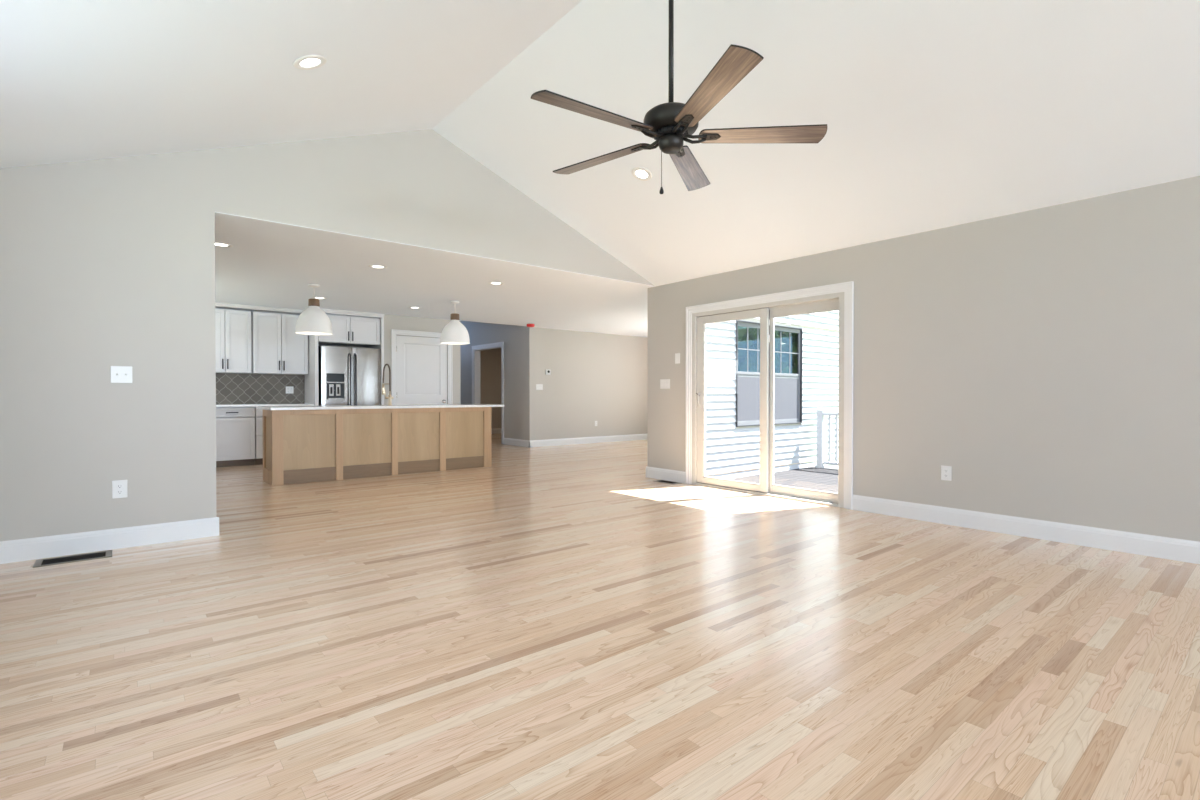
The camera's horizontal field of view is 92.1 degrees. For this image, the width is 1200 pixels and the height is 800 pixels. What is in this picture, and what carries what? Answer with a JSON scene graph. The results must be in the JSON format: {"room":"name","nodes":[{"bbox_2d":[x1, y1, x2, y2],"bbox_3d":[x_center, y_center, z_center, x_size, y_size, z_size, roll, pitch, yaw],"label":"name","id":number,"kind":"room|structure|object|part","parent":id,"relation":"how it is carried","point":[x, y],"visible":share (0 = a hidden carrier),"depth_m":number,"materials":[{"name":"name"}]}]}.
{"room":"empty living room","nodes":[
{"label":"empty living room","id":0,"kind":"room"},
{"bbox_2d":[215,307,367,403],"bbox_3d":[-5.774,-0.317,9.133,4.153,2.600,0.160,0,1,-40],"label":"wall","id":1,"kind":"structure","parent":0,"point":[215,307],"depth_m":9.48,"materials":[{"name":"beige paint"}]},
{"bbox_2d":[215,308,251,373],"bbox_3d":[-5.738,-0.902,8.813,0.703,0.975,0.361,0,1,-40],"label":"upper cabinet","id":2,"kind":"object","parent":1,"relation":"attached to","point":[232,326],"visible":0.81,"depth_m":8.78,"materials":[{"name":"white paint"}]},
{"bbox_3d":[-5.802,-0.889,8.618,0.340,0.946,0.070,0,1,-40],"label":"door","id":3,"kind":"part","parent":2,"relation":"part of","materials":[{"name":"white paint"}]},
{"bbox_2d":[216,373,304,403],"bbox_3d":[-5.540,-0.177,9.214,1.510,0.477,0.015,0,1,-40],"label":"backsplash","id":4,"kind":"structure","parent":1,"relation":"attached to","point":[231,388],"depth_m":9.26,"materials":[{"name":"grey tile"}]},
{"bbox_2d":[250,311,307,374],"bbox_3d":[-5.155,-0.906,9.295,0.794,0.975,0.361,0,1,-40],"label":"upper cabinet","id":5,"kind":"object","parent":1,"relation":"attached to","point":[276,348],"visible":0.91,"depth_m":9.15,"materials":[{"name":"white paint"}]},
{"bbox_3d":[-5.236,-0.893,9.086,0.386,0.946,0.070,0,1,-40],"label":"door","id":6,"kind":"part","parent":5,"relation":"part of","materials":[{"name":"white paint"}]},
{"bbox_3d":[-4.934,-0.896,9.336,0.386,0.946,0.070,0,1,-40],"label":"door","id":7,"kind":"part","parent":5,"relation":"part of","materials":[{"name":"white paint"}]},
{"bbox_2d":[286,386,293,392],"bbox_3d":[-5.124,-0.166,9.542,0.116,0.116,0.009,0,1,-40],"label":"wall outlet","id":8,"kind":"object","parent":1,"relation":"attached to","point":[289,389],"visible":1,"depth_m":9.54,"materials":[{"name":"white plastic"}]},
{"bbox_2d":[0,129,838,541],"bbox_3d":[0.839,-0.609,7.529,12.308,4.312,0.174,0,1,-40],"label":"wall","id":9,"kind":"structure","parent":0,"point":[105,263],"depth_m":4.18,"materials":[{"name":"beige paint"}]},
{"bbox_2d":[0,516,218,563],"bbox_3d":[-3.420,0.959,4.030,1.267,0.139,0.163,0,1,-40],"label":"baseboard","id":10,"kind":"structure","parent":9,"relation":"attached to","point":[27,549],"depth_m":3.95,"materials":[{"name":"white paint"}]},
{"bbox_2d":[112,480,127,498],"bbox_3d":[-3.331,0.618,4.009,0.082,0.124,0.009,0,1,-40],"label":"wall outlet","id":11,"kind":"object","parent":9,"relation":"attached to","point":[119,487],"visible":1,"depth_m":4.01,"materials":[{"name":"white plastic"}]},
{"bbox_2d":[111,366,131,382],"bbox_3d":[-3.316,-0.177,4.007,0.116,0.116,0.021,0,1,-40],"label":"light switch","id":12,"kind":"object","parent":9,"relation":"attached to","point":[119,374],"visible":1,"depth_m":4.01,"materials":[{"name":"white plastic"}]},
{"bbox_2d":[735,320,802,426],"bbox_3d":[2.603,-0.388,8.941,1.720,1.545,0.128,0,1,-40],"label":"window","id":13,"kind":"structure","parent":9,"relation":"in","point":[788,341],"depth_m":9.02,"materials":[{"name":"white glass"}]},
{"bbox_3d":[2.284,-0.759,8.650,0.824,0.762,0.035,0,1,-40],"label":"sash","id":14,"kind":"part","parent":13,"relation":"part of","materials":[{"name":"blue glass"}]},
{"bbox_2d":[738,327,759,371],"bbox_3d":[2.287,-0.750,8.646,0.754,0.665,0.008,0,1,-40],"label":"grille","id":15,"kind":"object","parent":13,"relation":"attached to","point":[748,337],"depth_m":8.59,"materials":[{"name":"white plastic"}]},
{"bbox_3d":[2.284,-0.750,8.650,0.754,0.665,0.004,0,1,-40],"label":"glass pane","id":16,"kind":"part","parent":13,"relation":"part of","materials":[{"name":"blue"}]},
{"bbox_3d":[2.281,-0.004,8.661,0.824,0.747,0.035,0,1,-40],"label":"sash","id":17,"kind":"part","parent":13,"relation":"part of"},
{"bbox_3d":[2.946,-0.755,9.198,0.754,0.665,0.004,0,1,-40],"label":"glass pane","id":18,"kind":"part","parent":13,"relation":"part of","materials":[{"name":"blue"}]},
{"bbox_2d":[774,331,798,373],"bbox_3d":[2.950,-0.755,9.194,0.754,0.665,0.008,0,1,-40],"label":"grille","id":19,"kind":"object","parent":13,"relation":"attached to","point":[786,343],"depth_m":9.22,"materials":[{"name":"white plastic"}]},
{"bbox_3d":[2.947,-0.763,9.198,0.824,0.762,0.035,0,1,-40],"label":"sash","id":20,"kind":"part","parent":13,"relation":"part of","materials":[{"name":"blue glass"}]},
{"bbox_3d":[2.943,-0.009,9.208,0.824,0.747,0.035,0,1,-40],"label":"sash","id":21,"kind":"part","parent":13,"relation":"part of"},
{"bbox_2d":[384,314,460,404],"bbox_3d":[-3.411,-0.250,10.639,1.410,2.440,0.850,0,1,-40],"label":"wall","id":22,"kind":"structure","parent":0,"point":[396,322],"depth_m":10.24,"materials":[{"name":"beige paint"}]},
{"bbox_2d":[391,329,452,404],"bbox_3d":[-3.152,-0.122,10.290,1.122,2.190,0.097,0,1,-40],"label":"door","id":23,"kind":"structure","parent":22,"relation":"in","point":[418,364],"depth_m":10.27,"materials":[{"name":"white paint"}]},
{"bbox_2d":[480,348,501,428],"bbox_3d":[-3.429,-0.723,15.485,5.050,3.300,0.150,0,1,-40],"label":"wall","id":24,"kind":"structure","parent":0,"point":[490,360],"depth_m":15.79,"materials":[{"name":"beige paint"}]},
{"bbox_2d":[491,428,501,433],"bbox_3d":[-2.733,0.853,15.967,3.080,0.139,0.016,0,1,-40],"label":"baseboard","id":25,"kind":"structure","parent":24,"relation":"attached to","point":[499,430],"depth_m":15.87,"materials":[{"name":"white paint"}]},
{"bbox_2d":[460,321,525,439],"bbox_3d":[-2.725,-0.705,13.408,0.150,3.300,3.950,0,1,-40],"label":"wall","id":26,"kind":"structure","parent":0,"point":[513,337],"depth_m":12.36,"materials":[{"name":"beige paint"}]},
{"bbox_2d":[472,342,503,443],"bbox_3d":[-2.492,-0.160,13.113,0.174,2.215,1.458,0,1,-40],"label":"trim","id":27,"kind":"structure","parent":26,"relation":"attached to","point":[475,353],"depth_m":13.55,"materials":[{"name":"white paint"}]},
{"bbox_2d":[504,438,529,446],"bbox_3d":[-1.753,0.887,12.116,0.016,0.139,1.031,0,1,-40],"label":"baseboard","id":28,"kind":"structure","parent":26,"relation":"attached to","point":[509,441],"depth_m":12.09,"materials":[{"name":"white paint"}]},
{"bbox_2d":[526,326,647,439],"bbox_3d":[0.000,-0.701,13.000,3.830,3.300,0.150,0,1,-40],"label":"wall","id":29,"kind":"structure","parent":0,"point":[602,378],"depth_m":12.62,"materials":[{"name":"beige paint"}]},
{"bbox_2d":[536,384,542,389],"bbox_3d":[-1.243,-0.266,11.872,0.163,0.116,0.011,0,1,-40],"label":"light switch","id":30,"kind":"object","parent":29,"relation":"attached to","point":[538,386],"visible":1,"depth_m":11.87,"materials":[{"name":"white plastic"}]},
{"bbox_2d":[545,369,550,374],"bbox_3d":[-1.076,-0.577,11.995,0.120,0.110,0.030,0,1,-40],"label":"thermostat","id":31,"kind":"object","parent":29,"relation":"attached to","point":[547,372],"visible":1,"depth_m":11.98,"materials":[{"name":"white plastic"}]},
{"bbox_2d":[529,434,646,446],"bbox_3d":[-0.011,0.880,12.897,3.696,0.139,0.016,0,1,-40],"label":"baseboard","id":32,"kind":"structure","parent":29,"relation":"attached to","point":[598,439],"depth_m":12.63,"materials":[{"name":"white paint"}]},
{"bbox_2d":[0,433,1199,799],"bbox_3d":[1.991,1.070,4.931,11.060,0.100,23.350,0,1,-40],"label":"floor","id":33,"kind":"structure","parent":0,"point":[559,622],"depth_m":2.38,"materials":[{"name":"brown wood"}]},
{"bbox_2d":[33,550,112,567],"bbox_3d":[-3.412,1.028,3.753,0.375,0.005,0.200,0,1,-40],"label":"floor vent","id":34,"kind":"object","parent":33,"relation":"in","point":[102,554],"visible":1,"depth_m":3.75,"materials":[{"name":"brown metal"}]},
{"bbox_2d":[216,407,254,466],"bbox_3d":[-5.611,0.545,8.749,0.596,0.884,0.641,0,1,-40],"label":"base cabinet","id":35,"kind":"object","parent":33,"relation":"on","point":[235,426],"visible":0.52,"depth_m":8.57,"materials":[{"name":"white paint"}]},
{"bbox_3d":[-5.452,0.185,8.553,0.584,0.130,0.070,0,1,-40],"label":"drawer","id":36,"kind":"part","parent":35,"relation":"part of","materials":[{"name":"white paint"}]},
{"bbox_2d":[254,407,262,464],"bbox_3d":[-5.067,0.541,9.198,0.803,0.884,0.641,0,1,-40],"label":"base cabinet","id":37,"kind":"object","parent":33,"relation":"on","point":[258,412],"visible":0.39,"depth_m":8.77,"materials":[{"name":"white paint"}]},
{"bbox_3d":[-4.909,0.715,9.008,0.791,0.338,0.070,0,1,-40],"label":"drawer","id":38,"kind":"part","parent":37,"relation":"part of","materials":[{"name":"white paint"}]},
{"bbox_3d":[-4.909,0.396,9.005,0.791,0.272,0.070,0,1,-40],"label":"drawer","id":39,"kind":"part","parent":37,"relation":"part of","materials":[{"name":"white paint"}]},
{"bbox_3d":[-4.909,0.181,9.003,0.791,0.130,0.070,0,1,-40],"label":"drawer","id":40,"kind":"part","parent":37,"relation":"part of","materials":[{"name":"white paint"}]},
{"bbox_2d":[216,403,313,406],"bbox_3d":[-5.309,0.081,8.999,1.430,0.034,0.635,0,1,-40],"label":"countertop","id":41,"kind":"structure","parent":37,"relation":"on","point":[301,404],"depth_m":8.70,"materials":[{"name":"white stone"}]},
{"bbox_2d":[304,314,383,405],"bbox_3d":[-4.317,-0.210,9.770,1.081,2.375,0.705,0,1,-40],"label":"tall cabinet","id":42,"kind":"object","parent":33,"relation":"on","point":[353,331],"visible":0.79,"depth_m":9.52,"materials":[{"name":"white paint"}]},
{"bbox_2d":[215,302,383,317],"bbox_3d":[-4.791,-1.423,9.146,2.597,0.066,0.402,0,1,-40],"label":"trim","id":43,"kind":"structure","parent":42,"relation":"attached to","point":[221,305],"depth_m":9.22,"materials":[{"name":"white paint"}]},
{"bbox_3d":[-4.720,-0.207,9.450,0.052,2.375,0.685,0,1,-40],"label":"panel","id":44,"kind":"part","parent":42,"relation":"part of","materials":[{"name":"white paint"}]},
{"bbox_3d":[-4.324,-1.154,9.396,0.478,0.431,0.070,0,1,-40],"label":"door","id":45,"kind":"part","parent":42,"relation":"part of","materials":[{"name":"white paint"}]},
{"bbox_3d":[-3.950,-1.156,9.706,0.478,0.431,0.070,0,1,-40],"label":"door","id":46,"kind":"part","parent":42,"relation":"part of","materials":[{"name":"white paint"}]},
{"bbox_3d":[-3.917,-0.213,10.101,0.042,2.375,0.705,0,1,-40],"label":"panel","id":47,"kind":"part","parent":42,"relation":"part of","materials":[{"name":"white paint"}]},
{"bbox_2d":[318,345,380,405],"bbox_3d":[-4.276,0.038,9.757,0.945,1.840,0.752,0,1,-40],"label":"refrigerator","id":48,"kind":"object","parent":33,"relation":"on","point":[346,375],"visible":0.48,"depth_m":9.48,"materials":[{"name":"silver metal"}]},
{"bbox_3d":[-4.271,-0.150,9.345,0.281,0.283,0.019,0,1,-40],"label":"dispenser trim","id":49,"kind":"part","parent":48,"relation":"part of","materials":[{"name":"silver metal"}]},
{"bbox_3d":[-4.283,-0.274,9.392,0.468,1.190,0.060,0,1,-40],"label":"door","id":50,"kind":"part","parent":48,"relation":"part of","materials":[{"name":"silver metal"}]},
{"bbox_3d":[-4.091,-0.260,9.467,0.025,1.021,0.074,0,1,-40],"label":"handle","id":51,"kind":"part","parent":48,"relation":"part of","materials":[{"name":"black metal"}]},
{"bbox_3d":[-4.027,-0.260,9.519,0.025,1.021,0.074,0,1,-40],"label":"handle","id":52,"kind":"part","parent":48,"relation":"part of","materials":[{"name":"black metal"}]},
{"bbox_3d":[-3.918,-0.277,9.694,0.468,1.190,0.060,0,1,-40],"label":"door","id":53,"kind":"part","parent":48,"relation":"part of","materials":[{"name":"silver metal"}]},
{"bbox_2d":[262,407,491,485],"bbox_3d":[-2.908,0.552,7.893,2.876,0.884,0.595,0,1,-40],"label":"kitchen island","id":54,"kind":"object","parent":33,"relation":"on","point":[300,446],"visible":0.94,"depth_m":7.48,"materials":[{"name":"brown wood"}]},
{"bbox_3d":[-4.016,0.560,6.993,0.022,0.884,0.571,0,1,-40],"label":"panel","id":55,"kind":"part","parent":54,"relation":"part of","materials":[{"name":"brown wood"}]},
{"bbox_3d":[-3.519,0.147,7.014,0.586,0.059,0.023,0,1,-40],"label":"rail","id":56,"kind":"part","parent":54,"relation":"part of","materials":[{"name":"brown wood"}]},
{"bbox_3d":[-2.994,0.143,7.449,0.614,0.059,0.023,0,1,-40],"label":"rail","id":57,"kind":"part","parent":54,"relation":"part of","materials":[{"name":"brown wood"}]},
{"bbox_2d":[256,404,503,409],"bbox_3d":[-2.933,0.092,8.063,3.100,0.032,0.955,0,1,-40],"label":"island countertop","id":58,"kind":"structure","parent":54,"relation":"on","point":[421,405],"depth_m":7.54,"materials":[{"name":"white stone"}]},
{"bbox_2d":[382,363,392,405],"bbox_3d":[-3.007,-0.218,8.098,0.116,0.587,0.319,0,1,-40],"label":"kitchen faucet","id":59,"kind":"object","parent":58,"relation":"on","point":[389,397],"visible":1,"depth_m":8.01,"materials":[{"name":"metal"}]},
{"bbox_3d":[-2.467,0.140,7.884,0.592,0.059,0.023,0,1,-40],"label":"rail","id":60,"kind":"part","parent":54,"relation":"part of","materials":[{"name":"brown wood"}]},
{"bbox_3d":[-1.943,0.136,8.317,0.600,0.059,0.023,0,1,-40],"label":"rail","id":61,"kind":"part","parent":54,"relation":"part of","materials":[{"name":"brown wood"}]},
{"bbox_2d":[655,480,679,483],"bbox_3d":[0.817,0.999,7.042,0.150,0.005,0.340,0,1,-40],"label":"floor vent","id":62,"kind":"object","parent":33,"relation":"in","point":[661,481],"visible":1,"depth_m":7.01,"materials":[{"name":"brown metal"}]},
{"bbox_2d":[0,0,1199,336],"bbox_3d":[3.078,-2.069,3.590,10.758,1.322,19.640,0,1,-40],"label":"ceiling","id":63,"kind":"structure","parent":0,"point":[937,114],"depth_m":3.87,"materials":[{"name":"white paint"}]},
{"bbox_2d":[215,242,232,247],"bbox_3d":[-3.468,-1.419,5.282,0.190,0.006,0.190,0,1,-40],"label":"recessed light","id":64,"kind":"object","parent":63,"relation":"in","point":[217,244],"visible":0.72,"depth_m":5.30,"materials":[{"name":"white plastic"}]},
{"bbox_2d":[293,55,326,69],"bbox_3d":[-1.718,-2.000,3.424,0.177,0.070,0.190,0,1,-35],"label":"recessed light","id":65,"kind":"object","parent":63,"relation":"in","point":[307,62],"visible":1,"depth_m":3.42,"materials":[{"name":"white plastic"}]},
{"bbox_2d":[300,58,319,66],"bbox_3d":[-1.718,-2.000,3.424,0.117,0.003,0.117,-26,17,-36],"label":"diffuser","id":66,"kind":"object","parent":65,"relation":"attached to","point":[304,62],"depth_m":3.42,"materials":[{"name":"white plastic"}]},
{"bbox_2d":[295,284,332,334],"bbox_3d":[-3.573,-1.135,7.222,0.424,0.610,0.424,0,1,-40],"label":"pendant lamp","id":67,"kind":"object","parent":63,"relation":"hanging from","point":[312,321],"visible":1,"depth_m":7.10,"materials":[{"name":"white metal"}]},
{"bbox_3d":[-3.573,-1.002,7.223,0.424,0.345,0.424,0,1,-40],"label":"lamp shade","id":68,"kind":"part","parent":67,"relation":"part of","materials":[{"name":"white ceramic"}]},
{"bbox_2d":[369,265,386,268],"bbox_3d":[-2.379,-1.427,6.194,0.190,0.006,0.190,0,1,-40],"label":"recessed light","id":69,"kind":"object","parent":63,"relation":"in","point":[371,266],"visible":1,"depth_m":6.18,"materials":[{"name":"white plastic"}]},
{"bbox_2d":[440,301,469,344],"bbox_3d":[-2.114,-1.131,8.427,0.424,0.610,0.424,0,1,-40],"label":"pendant lamp","id":70,"kind":"object","parent":63,"relation":"hanging from","point":[454,332],"visible":1,"depth_m":8.30,"materials":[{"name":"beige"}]},
{"bbox_3d":[-2.114,-0.998,8.428,0.424,0.345,0.424,0,1,-40],"label":"lamp shade","id":71,"kind":"part","parent":70,"relation":"part of","materials":[{"name":"white ceramic"}]},
{"bbox_2d":[488,282,503,284],"bbox_3d":[-1.277,-1.435,7.105,0.190,0.006,0.190,0,1,-40],"label":"recessed light","id":72,"kind":"object","parent":63,"relation":"in","point":[492,283],"visible":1,"depth_m":7.11,"materials":[{"name":"white plastic"}]},
{"bbox_2d":[632,167,651,180],"bbox_3d":[0.376,-2.031,5.194,0.177,0.070,0.190,0,1,-44],"label":"recessed light","id":73,"kind":"object","parent":63,"relation":"in","point":[640,173],"visible":1,"depth_m":5.19,"materials":[{"name":"white plastic"}]},
{"bbox_2d":[636,170,647,177],"bbox_3d":[0.375,-2.031,5.194,0.117,0.003,0.117,26,-16,-37],"label":"diffuser","id":74,"kind":"object","parent":73,"relation":"attached to","point":[639,173],"depth_m":5.19,"materials":[{"name":"white plastic"}]},
{"bbox_2d":[531,0,826,193],"bbox_3d":[0.334,-1.808,3.063,1.530,1.424,1.550,0,1,-40],"label":"ceiling fan","id":75,"kind":"object","parent":63,"relation":"hanging from","point":[671,123],"visible":1,"depth_m":3.00,"materials":[{"name":"brown wood"}]},
{"bbox_3d":[-0.020,-1.398,2.814,0.663,0.006,0.147,0,12,-33],"label":"blade","id":76,"kind":"part","parent":75,"relation":"part of","materials":[{"name":"brown wood"}]},
{"bbox_3d":[0.005,-1.403,3.373,0.663,0.006,0.147,0,12,39],"label":"blade","id":77,"kind":"part","parent":75,"relation":"part of","materials":[{"name":"brown wood"}]},
{"bbox_3d":[0.328,-1.236,3.078,0.005,0.213,0.004,0,1,-40],"label":"pull chain","id":78,"kind":"part","parent":75,"relation":"part of","materials":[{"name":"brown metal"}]},
{"bbox_3d":[0.545,-1.404,3.523,0.147,0.006,0.663,-12,-4,20],"label":"blade","id":79,"kind":"part","parent":75,"relation":"part of","materials":[{"name":"grey wood"}]},
{"bbox_3d":[0.505,-1.396,2.617,0.147,0.006,0.663,11,-3,-15],"label":"blade","id":80,"kind":"part","parent":75,"relation":"part of","materials":[{"name":"brown wood"}]},
{"bbox_3d":[0.854,-1.400,3.055,0.663,0.006,0.147,0,-11,3],"label":"blade","id":81,"kind":"part","parent":75,"relation":"part of","materials":[{"name":"brown wood"}]},
{"bbox_2d":[647,176,1199,541],"bbox_3d":[5.293,-0.328,1.913,0.150,2.750,14.510,0,1,-40],"label":"wall","id":82,"kind":"structure","parent":0,"point":[1048,357],"depth_m":4.34,"materials":[{"name":"beige paint"}]},
{"bbox_2d":[660,379,669,388],"bbox_3d":[0.810,-0.200,7.213,0.011,0.116,0.163,0,1,-40],"label":"light switch","id":83,"kind":"object","parent":82,"relation":"attached to","point":[664,383],"visible":1,"depth_m":7.21,"materials":[{"name":"white plastic"}]},
{"bbox_2d":[646,466,684,482],"bbox_3d":[1.192,0.928,7.521,0.990,0.139,0.689,0,1,-40],"label":"baseboard","id":84,"kind":"structure","parent":82,"relation":"attached to","point":[651,472],"depth_m":7.20,"materials":[{"name":"white paint"}]},
{"bbox_2d":[675,353,679,363],"bbox_3d":[0.946,-0.506,7.050,0.006,0.125,0.076,0,1,-40],"label":"control plate","id":85,"kind":"object","parent":82,"relation":"attached to","point":[677,355],"visible":1,"depth_m":7.04,"materials":[{"name":"white plastic"}]},
{"bbox_2d":[685,281,853,509],"bbox_3d":[1.744,-0.048,6.190,0.224,2.115,2.053,0,1,-40],"label":"door","id":86,"kind":"structure","parent":82,"relation":"in","point":[839,296],"depth_m":6.11,"materials":[{"name":"white paint"}]},
{"bbox_3d":[1.157,-0.004,6.774,0.033,0.185,0.066,0,1,44],"label":"handle","id":87,"kind":"part","parent":86,"relation":"part of","materials":[{"name":"white plastic"}]},
{"bbox_3d":[1.466,0.002,6.476,0.036,1.950,0.965,0,1,-40],"label":"sliding panel","id":88,"kind":"part","parent":86,"relation":"part of","materials":[{"name":"clear glass"}]},
{"bbox_3d":[2.048,0.010,5.851,0.036,1.945,0.860,0,1,-40],"label":"fixed panel","id":89,"kind":"part","parent":86,"relation":"part of","materials":[{"name":"clear glass"}]},
{"bbox_2d":[941,465,951,480],"bbox_3d":[2.849,0.602,4.755,0.009,0.120,0.078,0,1,-40],"label":"wall outlet","id":90,"kind":"object","parent":82,"relation":"attached to","point":[946,471],"visible":1,"depth_m":4.75,"materials":[{"name":"white plastic"}]},
{"bbox_2d":[852,495,1199,563],"bbox_3d":[6.050,0.987,0.879,0.016,0.139,11.634,0,1,-40],"label":"baseboard","id":91,"kind":"structure","parent":82,"relation":"attached to","point":[1182,550],"depth_m":4.25,"materials":[{"name":"white paint"}]},
{"label":"outside","id":92,"kind":"structure","parent":0,"visible":0},
{"bbox_2d":[729,466,837,492],"bbox_3d":[4.825,1.333,5.413,3.520,0.365,8.180,0,1,-40],"label":"deck","id":93,"kind":"object","parent":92,"point":[825,479],"visible":0.11,"depth_m":8.29,"materials":[{"name":"white wood"}]},
{"bbox_2d":[815,408,837,468],"bbox_3d":[4.202,0.629,8.798,0.130,0.984,1.930,0,1,-40],"label":"porch railing","id":94,"kind":"object","parent":93,"relation":"on","point":[821,462],"visible":0.31,"depth_m":9.43,"materials":[{"name":"white plastic"}]},
{"bbox_3d":[3.629,0.623,9.492,0.130,0.984,0.130,0,1,-40],"label":"post","id":95,"kind":"part","parent":94,"relation":"part of","materials":[{"name":"white plastic"}]},
{"bbox_3d":[4.202,0.231,8.794,0.080,0.040,1.700,0,1,-40],"label":"rail","id":96,"kind":"part","parent":94,"relation":"part of","materials":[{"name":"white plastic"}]},
{"bbox_3d":[4.202,1.031,8.801,0.050,0.040,1.700,0,1,-40],"label":"rail","id":97,"kind":"part","parent":94,"relation":"part of","materials":[{"name":"white plastic"}]}
]}

